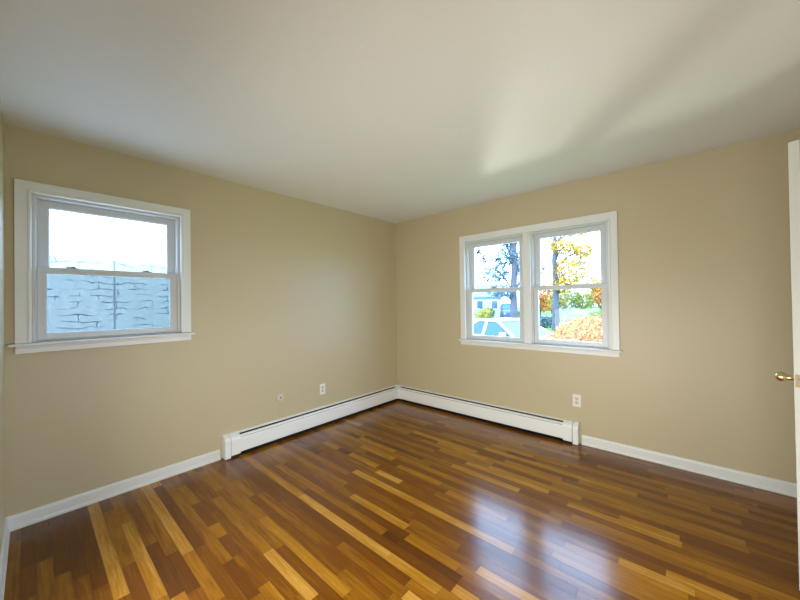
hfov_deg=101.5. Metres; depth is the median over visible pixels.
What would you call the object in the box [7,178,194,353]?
window
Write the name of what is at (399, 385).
baseboard heater
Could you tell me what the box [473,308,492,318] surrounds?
shrub
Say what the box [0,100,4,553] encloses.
wall
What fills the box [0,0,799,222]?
ceiling
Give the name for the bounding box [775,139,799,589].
door
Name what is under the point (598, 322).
bush
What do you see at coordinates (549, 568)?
floor
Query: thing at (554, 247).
maple tree
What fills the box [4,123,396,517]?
wall
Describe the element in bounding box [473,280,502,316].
house
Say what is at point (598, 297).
oak tree
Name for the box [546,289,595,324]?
tree
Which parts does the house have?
pane, pane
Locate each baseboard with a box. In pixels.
[0,518,9,599]
[6,449,220,531]
[582,435,796,497]
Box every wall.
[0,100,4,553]
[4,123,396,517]
[47,255,168,332]
[395,129,799,483]
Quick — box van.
[500,304,509,317]
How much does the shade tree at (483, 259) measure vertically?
5.089 m
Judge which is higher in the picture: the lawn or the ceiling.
the ceiling
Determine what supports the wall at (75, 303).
on the yard
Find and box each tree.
[475,248,487,264]
[481,242,544,317]
[539,283,552,315]
[549,232,600,329]
[577,288,601,309]
[586,280,601,305]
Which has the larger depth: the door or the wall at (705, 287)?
the wall at (705, 287)
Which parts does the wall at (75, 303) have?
stone panel, post, stone panel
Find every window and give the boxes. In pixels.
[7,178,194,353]
[458,211,622,356]
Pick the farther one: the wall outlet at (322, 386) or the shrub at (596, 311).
the shrub at (596, 311)
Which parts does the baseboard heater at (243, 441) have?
cap door, panel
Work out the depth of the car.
10.07 m
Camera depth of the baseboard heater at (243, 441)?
3.34 m
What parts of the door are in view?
knob, latch plate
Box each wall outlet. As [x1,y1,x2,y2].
[320,383,324,394]
[573,394,580,406]
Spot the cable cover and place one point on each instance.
(280, 396)
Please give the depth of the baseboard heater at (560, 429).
3.51 m
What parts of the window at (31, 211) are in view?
sill, frame, sash, sash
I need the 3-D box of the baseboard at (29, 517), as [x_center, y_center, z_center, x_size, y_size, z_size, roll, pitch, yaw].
[-1.944,1.334,2.377,0.020,0.086,1.185,-1,-1,42]
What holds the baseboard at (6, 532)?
attached to the wall at (2, 324)
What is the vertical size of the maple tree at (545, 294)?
3.896 m
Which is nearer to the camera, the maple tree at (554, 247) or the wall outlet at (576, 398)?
the wall outlet at (576, 398)
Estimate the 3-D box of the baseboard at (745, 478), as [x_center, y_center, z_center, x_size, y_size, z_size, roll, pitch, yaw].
[2.220,1.276,2.537,1.449,0.086,0.020,-1,-1,42]
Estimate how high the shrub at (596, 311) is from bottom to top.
1.625 m
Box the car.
[474,318,560,339]
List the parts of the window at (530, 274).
frame, sash, sash, sill, frame, sash, sash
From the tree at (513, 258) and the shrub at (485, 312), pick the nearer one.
the tree at (513, 258)
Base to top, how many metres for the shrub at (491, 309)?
1.597 m
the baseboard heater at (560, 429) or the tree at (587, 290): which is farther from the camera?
the tree at (587, 290)
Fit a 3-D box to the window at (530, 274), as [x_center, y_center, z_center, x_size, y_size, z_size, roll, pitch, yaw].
[1.336,-0.126,3.386,1.607,1.270,0.176,-1,-1,42]
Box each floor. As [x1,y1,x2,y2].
[4,399,799,599]
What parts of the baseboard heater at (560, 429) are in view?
panel, cap door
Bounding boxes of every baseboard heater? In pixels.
[222,386,396,459]
[393,384,400,399]
[399,385,579,444]
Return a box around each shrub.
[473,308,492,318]
[480,307,495,317]
[540,314,551,327]
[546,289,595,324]
[586,309,601,322]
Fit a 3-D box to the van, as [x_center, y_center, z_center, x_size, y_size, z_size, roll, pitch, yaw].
[12.679,1.280,38.182,1.860,1.715,4.188,-1,-1,14]
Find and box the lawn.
[473,307,601,338]
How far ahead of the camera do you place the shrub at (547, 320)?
24.01 m
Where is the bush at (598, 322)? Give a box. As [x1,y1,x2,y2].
[542,315,601,341]

